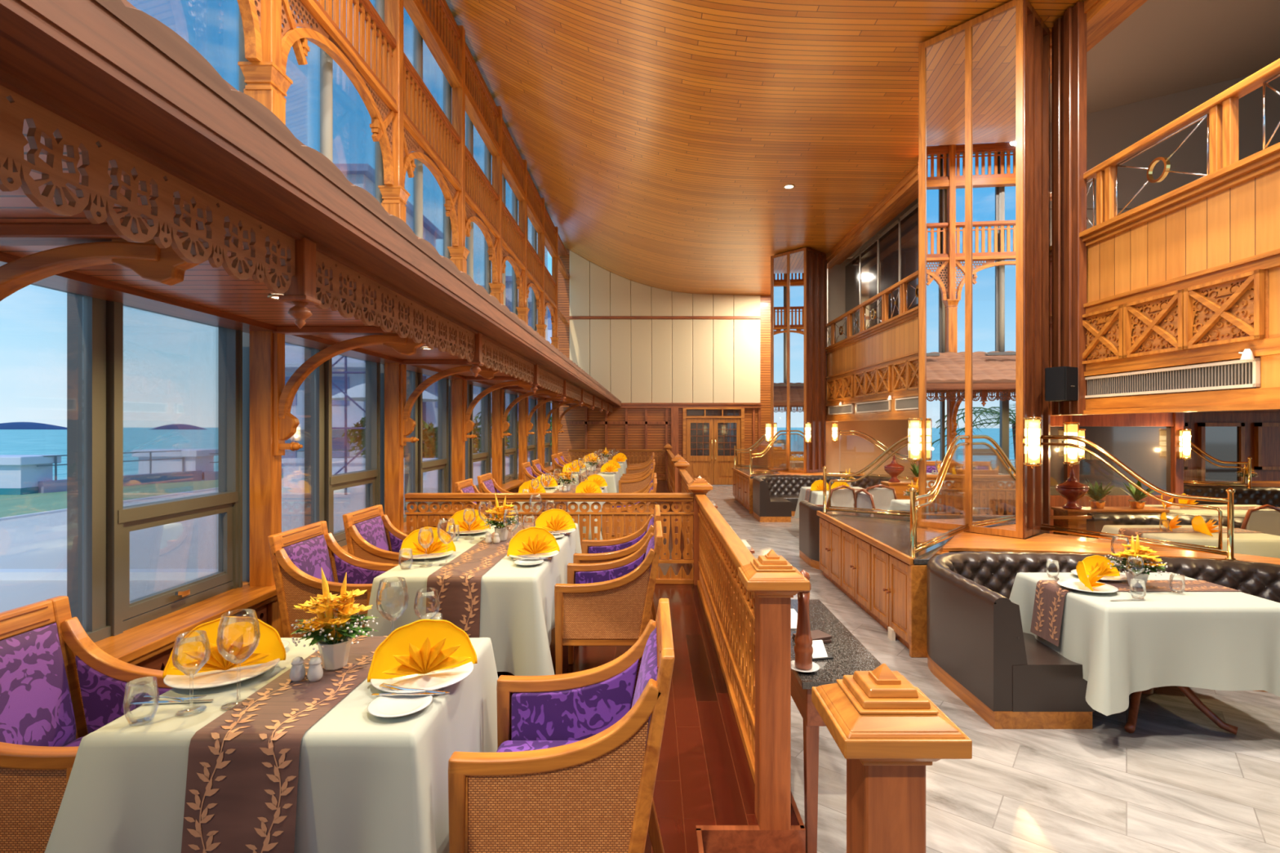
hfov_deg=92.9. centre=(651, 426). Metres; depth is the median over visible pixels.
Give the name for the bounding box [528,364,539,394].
post
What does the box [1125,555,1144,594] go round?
wine glass
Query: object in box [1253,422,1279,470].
wall mirror
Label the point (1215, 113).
post
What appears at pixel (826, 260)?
pilaster
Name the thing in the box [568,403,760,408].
wood trim
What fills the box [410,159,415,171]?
pendant
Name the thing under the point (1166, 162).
panel
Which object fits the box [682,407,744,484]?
door
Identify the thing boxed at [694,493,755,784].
railing
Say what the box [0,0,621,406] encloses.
cornice
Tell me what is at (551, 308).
screen
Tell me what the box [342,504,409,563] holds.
armchair
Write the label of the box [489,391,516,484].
window
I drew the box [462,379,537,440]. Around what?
bracket
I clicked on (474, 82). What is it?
panel
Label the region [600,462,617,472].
napkin
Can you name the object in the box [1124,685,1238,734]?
table
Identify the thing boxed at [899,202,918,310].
glass screen
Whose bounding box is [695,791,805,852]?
trim
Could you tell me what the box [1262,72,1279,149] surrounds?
panel
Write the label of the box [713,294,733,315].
wall panel
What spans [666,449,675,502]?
railing
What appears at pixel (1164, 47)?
ceiling
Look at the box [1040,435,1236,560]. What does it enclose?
brass rail
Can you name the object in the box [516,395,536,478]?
window
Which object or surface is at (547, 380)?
lace valance
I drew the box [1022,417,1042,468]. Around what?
wall sconce
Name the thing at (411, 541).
napkin
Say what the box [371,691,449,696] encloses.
knife
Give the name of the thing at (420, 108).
panel
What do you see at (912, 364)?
panel
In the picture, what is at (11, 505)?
lawn
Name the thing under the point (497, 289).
wooden post
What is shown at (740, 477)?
base cabinet
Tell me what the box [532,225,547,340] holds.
window
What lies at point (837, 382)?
panel
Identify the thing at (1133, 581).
tumbler
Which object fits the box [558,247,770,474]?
wall
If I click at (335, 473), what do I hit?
window
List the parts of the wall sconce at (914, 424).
lamp shade, bulb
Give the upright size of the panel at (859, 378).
0.450 m
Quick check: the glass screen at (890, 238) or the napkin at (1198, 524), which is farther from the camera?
the glass screen at (890, 238)
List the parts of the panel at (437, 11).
rail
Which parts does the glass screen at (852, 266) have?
frame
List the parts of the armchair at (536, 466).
frame, backrest, arm, arm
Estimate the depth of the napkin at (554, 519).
4.55 m
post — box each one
[237,0,293,637]
[278,237,320,328]
[377,0,409,531]
[447,25,469,506]
[466,332,484,377]
[488,106,505,488]
[515,159,529,479]
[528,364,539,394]
[535,197,546,468]
[550,226,559,466]
[560,379,567,401]
[577,389,584,406]
[590,395,595,409]
[663,443,672,480]
[671,453,684,509]
[674,457,689,511]
[687,475,712,585]
[737,549,809,848]
[811,663,972,852]
[831,323,835,344]
[846,315,848,337]
[848,314,852,337]
[859,307,862,332]
[862,306,866,331]
[881,294,884,322]
[884,293,888,320]
[899,284,902,314]
[902,282,906,312]
[1096,170,1104,225]
[1104,165,1115,221]
[1208,104,1222,173]
[1222,97,1238,167]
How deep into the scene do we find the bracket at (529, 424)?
11.88 m
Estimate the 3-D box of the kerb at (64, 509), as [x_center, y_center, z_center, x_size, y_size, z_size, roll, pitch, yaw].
[-14.560,2.100,11.000,0.120,0.100,34.000,0,0,0]
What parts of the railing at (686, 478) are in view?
rail, rail, rail, rail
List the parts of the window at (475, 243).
pane, pane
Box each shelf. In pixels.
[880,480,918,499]
[1050,506,1169,537]
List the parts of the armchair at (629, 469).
arm, arm, rattan panel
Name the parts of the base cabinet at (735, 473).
door, door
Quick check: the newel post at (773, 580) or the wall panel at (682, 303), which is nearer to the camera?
the newel post at (773, 580)
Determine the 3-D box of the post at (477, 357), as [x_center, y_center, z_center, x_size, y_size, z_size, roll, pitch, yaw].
[-1.150,-0.465,3.975,0.090,0.290,0.090,0,0,0]
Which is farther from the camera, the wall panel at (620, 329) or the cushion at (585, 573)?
the wall panel at (620, 329)
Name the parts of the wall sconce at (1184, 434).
lamp shade, bulb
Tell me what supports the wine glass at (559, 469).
on the table runner at (572, 490)
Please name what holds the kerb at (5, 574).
on the terrace
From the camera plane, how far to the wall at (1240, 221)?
4.60 m
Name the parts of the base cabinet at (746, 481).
door, door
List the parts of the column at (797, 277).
mirror pane, frame, mirror pane, frame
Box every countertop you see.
[734,467,780,478]
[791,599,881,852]
[820,511,954,564]
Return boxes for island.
[0,422,66,429]
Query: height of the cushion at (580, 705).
0.327 m
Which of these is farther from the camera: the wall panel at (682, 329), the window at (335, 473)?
the wall panel at (682, 329)
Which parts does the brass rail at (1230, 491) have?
rail, rail, post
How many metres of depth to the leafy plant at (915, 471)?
10.36 m
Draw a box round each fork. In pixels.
[143,695,206,700]
[378,683,444,693]
[396,560,429,563]
[515,555,545,558]
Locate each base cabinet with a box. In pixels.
[733,470,739,502]
[737,473,745,506]
[743,475,749,511]
[819,517,845,594]
[841,529,875,620]
[871,545,909,648]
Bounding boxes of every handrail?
[826,270,918,328]
[1050,58,1279,200]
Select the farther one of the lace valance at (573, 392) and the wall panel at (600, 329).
the wall panel at (600, 329)
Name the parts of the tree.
crown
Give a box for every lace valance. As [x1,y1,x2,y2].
[0,84,295,293]
[315,250,475,361]
[479,337,533,383]
[537,367,563,395]
[566,382,581,400]
[582,391,592,405]
[594,396,601,408]
[602,400,607,410]
[608,404,612,412]
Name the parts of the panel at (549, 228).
rail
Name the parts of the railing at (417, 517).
rail, rail, rail, rail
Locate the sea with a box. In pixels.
[0,429,66,479]
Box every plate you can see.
[163,657,279,688]
[280,639,289,648]
[367,694,432,717]
[370,662,474,693]
[401,550,453,559]
[447,528,489,534]
[508,550,559,559]
[513,559,543,565]
[548,528,575,533]
[552,534,564,538]
[1057,579,1118,592]
[1071,568,1126,581]
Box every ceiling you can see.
[445,0,1083,295]
[847,0,1279,258]
[1184,409,1279,413]
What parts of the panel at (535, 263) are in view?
rail, rail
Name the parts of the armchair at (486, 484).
frame, arm, backrest, arm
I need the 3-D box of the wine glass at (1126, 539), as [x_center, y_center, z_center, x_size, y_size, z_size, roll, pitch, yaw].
[3.100,0.861,4.020,0.106,0.263,0.106,0,0,0]
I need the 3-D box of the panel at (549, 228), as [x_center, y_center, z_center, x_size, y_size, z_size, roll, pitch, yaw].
[-2.518,-4.805,14.893,0.085,0.570,1.860,0,0,0]
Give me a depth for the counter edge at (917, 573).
4.60 m
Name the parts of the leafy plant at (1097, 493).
pot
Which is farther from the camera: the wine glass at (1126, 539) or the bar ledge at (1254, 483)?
the bar ledge at (1254, 483)
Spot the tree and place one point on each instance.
(550, 415)
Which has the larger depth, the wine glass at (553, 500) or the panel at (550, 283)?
the panel at (550, 283)
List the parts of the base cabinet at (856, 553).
door, door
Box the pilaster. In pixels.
[826,259,826,415]
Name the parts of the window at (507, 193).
pane, pane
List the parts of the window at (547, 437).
pane, pane, pane, sash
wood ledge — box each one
[771,471,831,475]
[942,530,1279,564]
[1050,515,1092,519]
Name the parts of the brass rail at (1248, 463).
rail, rail, rail, post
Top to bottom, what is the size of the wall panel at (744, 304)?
0.650 m
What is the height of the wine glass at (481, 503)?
0.263 m
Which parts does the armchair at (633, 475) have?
arm, arm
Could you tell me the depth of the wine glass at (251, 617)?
1.73 m
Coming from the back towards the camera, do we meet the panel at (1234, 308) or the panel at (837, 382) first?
the panel at (837, 382)
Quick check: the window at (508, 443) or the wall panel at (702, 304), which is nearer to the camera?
the window at (508, 443)
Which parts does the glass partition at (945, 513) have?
post, glass pane, rail, rail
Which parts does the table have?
leg, leg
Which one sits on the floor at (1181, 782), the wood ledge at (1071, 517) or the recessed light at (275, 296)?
the wood ledge at (1071, 517)
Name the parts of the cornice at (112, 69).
wall cornice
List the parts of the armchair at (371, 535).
frame, backrest, rattan panel, arm, rattan panel, arm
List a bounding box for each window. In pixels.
[30,283,242,642]
[126,0,238,90]
[238,0,375,197]
[242,332,380,581]
[375,0,444,256]
[380,364,448,522]
[444,75,485,288]
[448,379,489,504]
[485,146,512,312]
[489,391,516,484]
[512,191,532,327]
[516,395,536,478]
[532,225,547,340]
[536,400,550,467]
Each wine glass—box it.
[171,630,210,716]
[216,608,260,711]
[376,577,408,632]
[413,587,439,619]
[417,527,434,567]
[436,518,456,565]
[462,507,475,539]
[478,500,493,538]
[502,508,519,532]
[521,515,535,529]
[528,494,542,513]
[531,479,538,488]
[540,474,550,493]
[544,472,551,490]
[544,499,555,511]
[552,468,561,490]
[570,471,579,484]
[579,466,586,477]
[1110,535,1130,573]
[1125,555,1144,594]
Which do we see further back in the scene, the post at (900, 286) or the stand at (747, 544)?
the post at (900, 286)
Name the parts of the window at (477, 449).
pane, pane, sash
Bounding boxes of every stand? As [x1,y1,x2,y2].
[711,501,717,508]
[741,539,754,553]
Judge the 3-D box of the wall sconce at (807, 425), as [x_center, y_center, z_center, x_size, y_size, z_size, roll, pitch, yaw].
[3.360,0.143,13.085,0.140,0.457,0.190,0,0,0]
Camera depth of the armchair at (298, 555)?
3.55 m
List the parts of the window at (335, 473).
pane, pane, pane, sash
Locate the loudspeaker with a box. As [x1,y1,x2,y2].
[1044,366,1078,401]
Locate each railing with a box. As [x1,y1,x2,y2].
[36,454,66,480]
[404,493,693,584]
[567,448,666,479]
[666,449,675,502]
[679,469,693,566]
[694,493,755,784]
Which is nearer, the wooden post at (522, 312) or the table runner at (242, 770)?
the table runner at (242, 770)
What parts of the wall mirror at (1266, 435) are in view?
panel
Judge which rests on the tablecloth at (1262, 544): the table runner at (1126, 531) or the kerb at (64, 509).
the table runner at (1126, 531)
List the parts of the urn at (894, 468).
lid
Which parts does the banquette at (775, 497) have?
seat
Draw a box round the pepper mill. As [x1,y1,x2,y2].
[794,569,813,670]
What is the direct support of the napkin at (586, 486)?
on the dinner plate
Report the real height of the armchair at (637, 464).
0.930 m
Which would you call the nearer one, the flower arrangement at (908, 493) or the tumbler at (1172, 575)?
the tumbler at (1172, 575)
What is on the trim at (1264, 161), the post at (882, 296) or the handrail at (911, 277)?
the post at (882, 296)
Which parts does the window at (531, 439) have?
pane, pane, pane, sash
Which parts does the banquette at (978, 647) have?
seat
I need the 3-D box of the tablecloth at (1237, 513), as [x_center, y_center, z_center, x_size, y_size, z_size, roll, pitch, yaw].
[6.907,1.263,7.338,1.892,0.536,1.063,0,0,0]
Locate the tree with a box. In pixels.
[550,414,551,462]
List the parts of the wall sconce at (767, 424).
lamp shade, bulb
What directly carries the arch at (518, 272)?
attached to the wall trim at (415, 9)
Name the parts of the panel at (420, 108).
rail, rail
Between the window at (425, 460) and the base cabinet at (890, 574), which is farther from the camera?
the window at (425, 460)
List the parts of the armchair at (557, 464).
frame, arm, rattan panel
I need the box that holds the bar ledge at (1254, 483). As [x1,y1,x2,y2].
[1183,480,1279,486]
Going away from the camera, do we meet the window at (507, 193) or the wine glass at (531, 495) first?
the wine glass at (531, 495)
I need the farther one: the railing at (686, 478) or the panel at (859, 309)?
the panel at (859, 309)
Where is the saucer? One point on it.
(815, 667)
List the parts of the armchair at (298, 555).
frame, backrest, arm, rattan panel, rattan panel, arm, leg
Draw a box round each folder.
[791,635,831,643]
[792,629,831,640]
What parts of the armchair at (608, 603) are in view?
leg, leg, seat frame, arm, rattan panel, arm, backrest, frame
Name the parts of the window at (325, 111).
pane, pane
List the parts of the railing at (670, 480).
rail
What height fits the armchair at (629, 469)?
0.930 m
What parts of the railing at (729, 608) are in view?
rail, rail, rail, rail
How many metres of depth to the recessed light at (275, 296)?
2.98 m
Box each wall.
[444,0,567,255]
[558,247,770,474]
[826,167,1279,415]
[826,258,850,346]
[1050,75,1279,245]
[1183,413,1279,487]
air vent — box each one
[828,404,853,414]
[856,400,890,413]
[894,395,918,410]
[1084,358,1260,398]
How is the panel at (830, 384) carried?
attached to the wall at (1240, 221)
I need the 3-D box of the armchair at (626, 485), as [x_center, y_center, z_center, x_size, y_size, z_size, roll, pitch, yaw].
[-0.244,1.085,10.420,0.614,0.930,0.564,0,0,0]
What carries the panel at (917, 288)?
on the trim at (1264, 161)
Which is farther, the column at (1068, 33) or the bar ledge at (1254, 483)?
the bar ledge at (1254, 483)
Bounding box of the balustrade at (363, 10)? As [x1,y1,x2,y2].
[313,0,396,105]
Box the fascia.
[826,0,1147,268]
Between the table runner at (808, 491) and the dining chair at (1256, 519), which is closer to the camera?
the dining chair at (1256, 519)
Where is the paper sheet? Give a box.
[791,608,797,629]
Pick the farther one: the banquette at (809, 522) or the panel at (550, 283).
the panel at (550, 283)
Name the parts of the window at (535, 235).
pane, pane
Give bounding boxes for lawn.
[0,491,66,517]
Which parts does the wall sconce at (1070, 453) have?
bulb, lamp shade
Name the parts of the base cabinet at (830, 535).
door, door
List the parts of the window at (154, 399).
pane, pane, sash, handle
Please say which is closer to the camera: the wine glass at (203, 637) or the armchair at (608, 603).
the wine glass at (203, 637)
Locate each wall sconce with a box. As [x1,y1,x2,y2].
[764,422,771,442]
[804,422,811,444]
[831,422,837,442]
[907,417,922,463]
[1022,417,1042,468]
[1062,422,1079,466]
[1078,428,1085,461]
[1178,428,1191,461]
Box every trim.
[292,0,568,324]
[568,315,760,319]
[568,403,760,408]
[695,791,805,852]
[825,142,1279,422]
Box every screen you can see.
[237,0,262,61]
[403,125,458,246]
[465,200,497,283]
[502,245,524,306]
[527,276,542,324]
[544,297,555,337]
[844,248,862,337]
[860,233,879,328]
[878,215,902,323]
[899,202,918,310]
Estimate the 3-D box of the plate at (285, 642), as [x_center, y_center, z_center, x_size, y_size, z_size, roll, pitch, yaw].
[-1.380,0.787,2.150,0.172,0.015,0.172,0,0,0]
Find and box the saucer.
[791,660,819,672]
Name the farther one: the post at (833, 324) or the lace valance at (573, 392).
the post at (833, 324)
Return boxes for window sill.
[94,461,569,665]
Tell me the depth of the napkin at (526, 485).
6.98 m
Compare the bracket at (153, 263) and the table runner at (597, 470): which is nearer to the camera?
the bracket at (153, 263)
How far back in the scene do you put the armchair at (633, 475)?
11.51 m
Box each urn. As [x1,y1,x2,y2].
[884,453,904,482]
[1055,467,1088,509]
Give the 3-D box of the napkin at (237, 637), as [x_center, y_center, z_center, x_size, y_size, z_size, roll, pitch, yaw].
[-1.361,0.701,1.941,0.330,0.164,0.117,0,0,-27]
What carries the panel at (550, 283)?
attached to the wall trim at (415, 9)
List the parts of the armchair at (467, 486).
frame, backrest, rattan panel, arm, arm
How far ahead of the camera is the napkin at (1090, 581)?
3.68 m
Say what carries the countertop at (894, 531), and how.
on the base cabinet at (890, 574)
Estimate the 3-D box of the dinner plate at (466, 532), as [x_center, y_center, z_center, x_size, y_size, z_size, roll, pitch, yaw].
[-1.370,0.782,4.550,0.306,0.019,0.306,0,0,0]
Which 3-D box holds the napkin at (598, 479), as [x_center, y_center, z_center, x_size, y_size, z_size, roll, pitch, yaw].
[-0.711,0.701,7.841,0.330,0.164,0.117,0,0,-27]
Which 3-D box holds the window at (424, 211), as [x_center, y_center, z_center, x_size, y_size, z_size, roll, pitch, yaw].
[-2.692,-3.390,6.987,0.117,4.160,2.037,0,0,0]
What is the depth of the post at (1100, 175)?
5.38 m
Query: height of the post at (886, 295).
0.500 m
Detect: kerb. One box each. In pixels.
[0,508,66,520]
[0,568,66,580]
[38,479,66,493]
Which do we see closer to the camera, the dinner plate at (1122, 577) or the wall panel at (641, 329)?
the dinner plate at (1122, 577)
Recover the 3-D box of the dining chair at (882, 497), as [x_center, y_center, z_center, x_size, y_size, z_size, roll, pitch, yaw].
[3.244,1.277,8.718,0.530,0.949,0.530,0,0,11]
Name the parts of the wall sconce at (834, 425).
bulb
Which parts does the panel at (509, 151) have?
rail, rail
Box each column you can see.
[770,247,826,473]
[918,0,1050,552]
[1051,1,1086,415]
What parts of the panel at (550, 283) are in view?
rail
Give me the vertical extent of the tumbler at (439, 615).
0.108 m
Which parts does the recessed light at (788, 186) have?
bulb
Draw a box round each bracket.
[0,239,208,301]
[273,333,425,455]
[400,364,498,445]
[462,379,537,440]
[501,389,559,438]
[526,395,574,435]
[544,400,585,435]
[557,403,594,433]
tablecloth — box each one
[44,637,497,852]
[364,523,582,675]
[513,484,607,540]
[560,468,621,493]
[584,459,626,475]
[794,486,864,518]
[888,499,918,510]
[1008,572,1279,715]
[1098,524,1279,558]
[1129,504,1262,517]
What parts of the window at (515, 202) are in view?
pane, pane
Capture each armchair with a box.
[0,595,173,852]
[267,520,399,637]
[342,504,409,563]
[448,598,675,852]
[454,478,513,515]
[477,472,512,493]
[521,462,560,484]
[531,458,559,477]
[551,453,564,473]
[554,520,662,675]
[557,452,570,464]
[573,504,660,646]
[601,478,657,539]
[618,462,655,493]
[621,458,654,509]
[626,453,654,474]
[627,452,653,466]
[632,472,656,493]
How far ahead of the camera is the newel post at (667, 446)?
17.44 m
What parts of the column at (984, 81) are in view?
frame, mirror pane, panel, mirror pane, panel, frame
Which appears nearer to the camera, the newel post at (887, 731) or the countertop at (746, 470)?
the newel post at (887, 731)
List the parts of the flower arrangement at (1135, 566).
pot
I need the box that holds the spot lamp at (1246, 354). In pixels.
[1238,348,1254,360]
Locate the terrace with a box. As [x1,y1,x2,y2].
[0,462,551,613]
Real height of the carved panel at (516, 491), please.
0.420 m
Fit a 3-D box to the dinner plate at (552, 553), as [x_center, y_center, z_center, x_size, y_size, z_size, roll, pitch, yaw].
[-0.720,0.782,3.720,0.306,0.019,0.306,0,0,0]
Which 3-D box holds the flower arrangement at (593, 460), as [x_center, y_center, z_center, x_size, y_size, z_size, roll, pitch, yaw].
[-1.050,0.630,10.953,0.262,0.330,0.259,0,0,21]
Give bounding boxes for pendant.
[287,301,312,328]
[299,37,309,56]
[369,119,381,134]
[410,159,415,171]
[444,200,452,212]
[470,364,480,377]
[487,247,493,257]
[515,278,520,286]
[530,385,537,394]
[535,300,540,306]
[560,395,565,401]
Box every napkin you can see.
[162,616,285,678]
[367,618,477,682]
[400,526,455,555]
[445,508,490,532]
[506,526,559,556]
[518,480,546,493]
[534,474,557,486]
[535,508,576,531]
[562,462,579,472]
[571,459,585,468]
[575,480,601,493]
[584,454,595,462]
[584,474,607,486]
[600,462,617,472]
[605,459,620,468]
[612,454,625,462]
[615,453,626,459]
[810,480,828,490]
[831,481,849,488]
[1075,560,1106,591]
[1082,555,1119,576]
[1160,494,1173,509]
[1160,511,1181,531]
[1177,493,1199,507]
[1191,515,1218,536]
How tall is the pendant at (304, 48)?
0.167 m
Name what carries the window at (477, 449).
in the wall
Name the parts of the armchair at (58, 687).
panel, rattan panel, backrest, arm, frame, leg, seat, rattan panel, arm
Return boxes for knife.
[129,699,213,705]
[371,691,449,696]
[392,563,431,564]
[512,558,551,559]
[1109,599,1145,600]
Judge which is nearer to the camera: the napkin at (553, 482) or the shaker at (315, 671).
the shaker at (315, 671)
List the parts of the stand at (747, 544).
glass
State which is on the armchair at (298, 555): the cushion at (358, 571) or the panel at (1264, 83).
the cushion at (358, 571)
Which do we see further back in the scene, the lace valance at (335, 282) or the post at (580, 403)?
the post at (580, 403)
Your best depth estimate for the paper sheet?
3.13 m
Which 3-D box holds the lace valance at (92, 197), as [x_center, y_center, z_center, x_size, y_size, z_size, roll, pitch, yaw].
[-1.150,-0.507,0.998,0.014,0.196,1.905,0,0,0]
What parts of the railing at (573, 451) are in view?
rail, rail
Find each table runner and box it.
[181,635,387,852]
[426,522,533,637]
[541,484,577,511]
[578,467,600,484]
[595,459,610,467]
[804,488,866,502]
[1030,579,1244,646]
[1117,528,1266,541]
[1144,506,1279,509]
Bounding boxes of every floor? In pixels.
[497,480,799,852]
[706,485,1279,852]
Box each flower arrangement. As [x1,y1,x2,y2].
[291,567,378,671]
[484,493,520,541]
[556,465,577,490]
[586,454,600,471]
[600,448,611,461]
[840,469,855,487]
[903,479,918,504]
[1104,534,1169,587]
[1235,464,1257,483]
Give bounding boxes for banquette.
[752,475,890,522]
[799,500,1049,569]
[926,551,1279,728]
[1086,512,1244,538]
[1183,485,1279,507]
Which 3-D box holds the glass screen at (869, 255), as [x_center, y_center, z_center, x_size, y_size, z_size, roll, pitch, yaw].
[4.550,-2.600,12.675,0.040,2.500,1.050,0,0,0]
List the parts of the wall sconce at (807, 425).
lamp shade, bulb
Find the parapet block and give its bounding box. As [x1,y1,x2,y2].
[0,454,61,494]
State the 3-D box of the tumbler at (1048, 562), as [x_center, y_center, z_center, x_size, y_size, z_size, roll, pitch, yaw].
[2.640,0.938,4.000,0.076,0.108,0.075,0,0,0]
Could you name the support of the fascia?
attached to the ceiling at (661, 140)
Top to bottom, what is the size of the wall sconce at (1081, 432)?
0.457 m
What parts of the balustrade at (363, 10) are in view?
rail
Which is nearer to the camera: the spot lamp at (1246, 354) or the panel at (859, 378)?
the spot lamp at (1246, 354)
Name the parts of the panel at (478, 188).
rail, rail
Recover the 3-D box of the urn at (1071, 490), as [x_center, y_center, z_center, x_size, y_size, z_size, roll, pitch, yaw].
[4.980,0.729,7.200,0.336,0.480,0.336,0,0,0]
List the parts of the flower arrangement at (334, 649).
pot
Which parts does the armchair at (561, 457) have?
arm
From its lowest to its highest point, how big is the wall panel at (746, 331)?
2.510 m
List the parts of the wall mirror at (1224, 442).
panel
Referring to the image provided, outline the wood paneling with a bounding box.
[568,407,760,477]
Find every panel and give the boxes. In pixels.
[134,604,267,671]
[403,52,460,185]
[419,0,460,74]
[465,44,498,145]
[465,146,498,233]
[502,120,524,193]
[502,201,524,266]
[510,488,519,493]
[527,172,542,226]
[527,239,542,288]
[544,207,556,251]
[544,265,556,306]
[569,250,590,315]
[569,319,590,375]
[590,262,610,315]
[590,319,610,392]
[610,271,631,315]
[610,319,631,403]
[631,280,651,315]
[631,319,651,403]
[651,286,671,315]
[651,319,671,403]
[671,291,692,315]
[671,319,692,403]
[692,293,712,315]
[692,319,712,403]
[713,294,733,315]
[713,319,733,403]
[733,294,759,315]
[733,319,759,403]
[826,325,831,346]
[826,379,834,400]
[834,316,846,343]
[834,377,842,399]
[842,374,853,399]
[853,309,859,334]
[853,371,864,397]
[864,297,881,329]
[864,368,875,395]
[875,364,892,394]
[891,287,899,317]
[892,360,907,391]
[906,276,918,311]
[906,357,918,389]
[1082,304,1123,364]
[1086,177,1094,229]
[1115,113,1208,216]
[1123,288,1186,358]
[1183,269,1268,349]
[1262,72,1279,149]
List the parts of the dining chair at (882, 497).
frame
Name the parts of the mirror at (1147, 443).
mirror pane, mirror pane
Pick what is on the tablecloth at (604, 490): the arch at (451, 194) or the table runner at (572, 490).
the table runner at (572, 490)
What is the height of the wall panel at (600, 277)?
1.639 m
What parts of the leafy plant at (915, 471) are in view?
pot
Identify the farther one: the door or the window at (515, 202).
the door
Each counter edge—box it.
[732,467,752,513]
[816,511,927,657]
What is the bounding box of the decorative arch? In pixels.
[281,0,394,185]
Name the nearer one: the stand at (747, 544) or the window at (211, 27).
the window at (211, 27)
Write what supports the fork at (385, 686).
on the dinner plate at (437, 679)
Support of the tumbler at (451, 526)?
on the tablecloth at (517, 614)
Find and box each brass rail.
[733,433,765,467]
[748,430,788,475]
[822,435,910,516]
[839,430,913,479]
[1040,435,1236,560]
[1183,442,1252,488]
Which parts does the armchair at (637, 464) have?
arm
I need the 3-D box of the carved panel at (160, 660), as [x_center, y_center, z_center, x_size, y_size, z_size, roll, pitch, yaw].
[-2.475,1.320,2.983,0.015,0.420,1.850,0,0,0]
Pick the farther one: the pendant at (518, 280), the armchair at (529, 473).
the pendant at (518, 280)
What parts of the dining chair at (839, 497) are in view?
frame, backrest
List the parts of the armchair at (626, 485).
leg, arm, arm, rattan panel, frame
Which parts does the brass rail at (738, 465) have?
post, rail, rail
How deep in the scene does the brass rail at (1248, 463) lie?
9.25 m
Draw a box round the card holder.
[812,640,833,660]
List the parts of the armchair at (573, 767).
leg, leg, seat, arm, rattan panel, arm, rattan panel, backrest, frame, leg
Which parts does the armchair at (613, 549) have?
leg, leg, rattan panel, arm, arm, backrest, leg, frame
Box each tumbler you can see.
[123,676,159,725]
[398,548,413,569]
[423,612,443,619]
[448,524,459,541]
[1045,560,1059,577]
[1129,578,1146,599]
[1159,519,1169,531]
[1168,573,1185,593]
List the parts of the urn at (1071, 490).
lid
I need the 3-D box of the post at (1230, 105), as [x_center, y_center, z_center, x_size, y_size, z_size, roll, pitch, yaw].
[4.000,-2.020,4.200,0.060,0.500,0.060,0,0,0]
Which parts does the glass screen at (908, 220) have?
frame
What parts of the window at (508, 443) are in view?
pane, pane, pane, sash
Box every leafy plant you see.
[906,462,918,482]
[1084,479,1115,509]
[1120,480,1155,509]
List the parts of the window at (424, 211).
pane, pane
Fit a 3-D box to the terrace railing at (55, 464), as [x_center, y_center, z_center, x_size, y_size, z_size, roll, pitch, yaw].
[-18.900,1.491,21.700,0.047,1.118,5.099,0,0,11]
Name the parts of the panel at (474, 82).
rail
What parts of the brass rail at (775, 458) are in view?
post, rail, rail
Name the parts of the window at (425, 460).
pane, pane, pane, sash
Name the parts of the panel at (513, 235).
rail, rail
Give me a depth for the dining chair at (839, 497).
8.39 m
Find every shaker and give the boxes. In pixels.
[288,656,306,682]
[306,656,323,682]
[484,533,492,543]
[493,533,500,543]
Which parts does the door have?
transom pane, glass, transom pane, glass, transom pane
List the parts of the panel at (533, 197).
rail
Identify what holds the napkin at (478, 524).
on the dinner plate at (466, 532)
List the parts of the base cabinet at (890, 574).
door, door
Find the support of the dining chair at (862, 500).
on the floor at (1181, 782)
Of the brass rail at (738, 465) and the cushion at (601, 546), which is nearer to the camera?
the cushion at (601, 546)
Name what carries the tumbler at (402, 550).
on the tablecloth at (517, 614)
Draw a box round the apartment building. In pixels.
[547,307,551,430]
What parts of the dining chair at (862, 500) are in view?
backrest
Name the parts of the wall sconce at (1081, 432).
lamp shade, bulb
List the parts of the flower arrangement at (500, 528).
pot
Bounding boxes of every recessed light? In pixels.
[266,293,279,300]
[420,346,433,350]
[782,184,795,189]
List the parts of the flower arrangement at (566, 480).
pot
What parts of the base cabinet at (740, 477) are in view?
door, door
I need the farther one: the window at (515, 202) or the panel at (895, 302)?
the window at (515, 202)
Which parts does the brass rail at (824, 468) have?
post, rail, rail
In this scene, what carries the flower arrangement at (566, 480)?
on the table runner at (572, 490)
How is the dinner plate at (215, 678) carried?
on the tablecloth at (367, 783)
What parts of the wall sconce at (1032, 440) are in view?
bulb, lamp shade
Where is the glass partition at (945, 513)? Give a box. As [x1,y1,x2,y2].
[909,435,969,558]
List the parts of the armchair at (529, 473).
frame, backrest, rattan panel, arm, arm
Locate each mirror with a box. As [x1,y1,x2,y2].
[1049,412,1184,533]
[1183,422,1187,470]
[1197,422,1244,480]
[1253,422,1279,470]
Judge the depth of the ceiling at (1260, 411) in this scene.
10.34 m
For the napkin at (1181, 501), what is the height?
0.164 m
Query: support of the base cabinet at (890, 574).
on the floor at (1181, 782)
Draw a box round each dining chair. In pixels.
[813,484,855,509]
[854,488,878,509]
[866,484,897,510]
[1240,504,1279,536]
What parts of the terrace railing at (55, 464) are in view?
rail, rail, post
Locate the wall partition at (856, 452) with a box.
[826,419,918,480]
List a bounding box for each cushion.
[75,655,172,733]
[333,553,386,583]
[388,531,403,552]
[511,658,639,740]
[575,553,644,583]
[588,531,645,553]
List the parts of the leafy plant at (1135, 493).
pot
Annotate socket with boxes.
[888,626,895,640]
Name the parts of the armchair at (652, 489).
leg, arm, rattan panel, arm, frame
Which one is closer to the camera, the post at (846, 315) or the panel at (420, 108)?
the panel at (420, 108)
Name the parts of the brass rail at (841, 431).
glass pane, rail, rail, rail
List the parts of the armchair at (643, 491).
arm, arm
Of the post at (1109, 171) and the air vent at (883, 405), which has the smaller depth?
the post at (1109, 171)
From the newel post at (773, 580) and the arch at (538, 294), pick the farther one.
the arch at (538, 294)

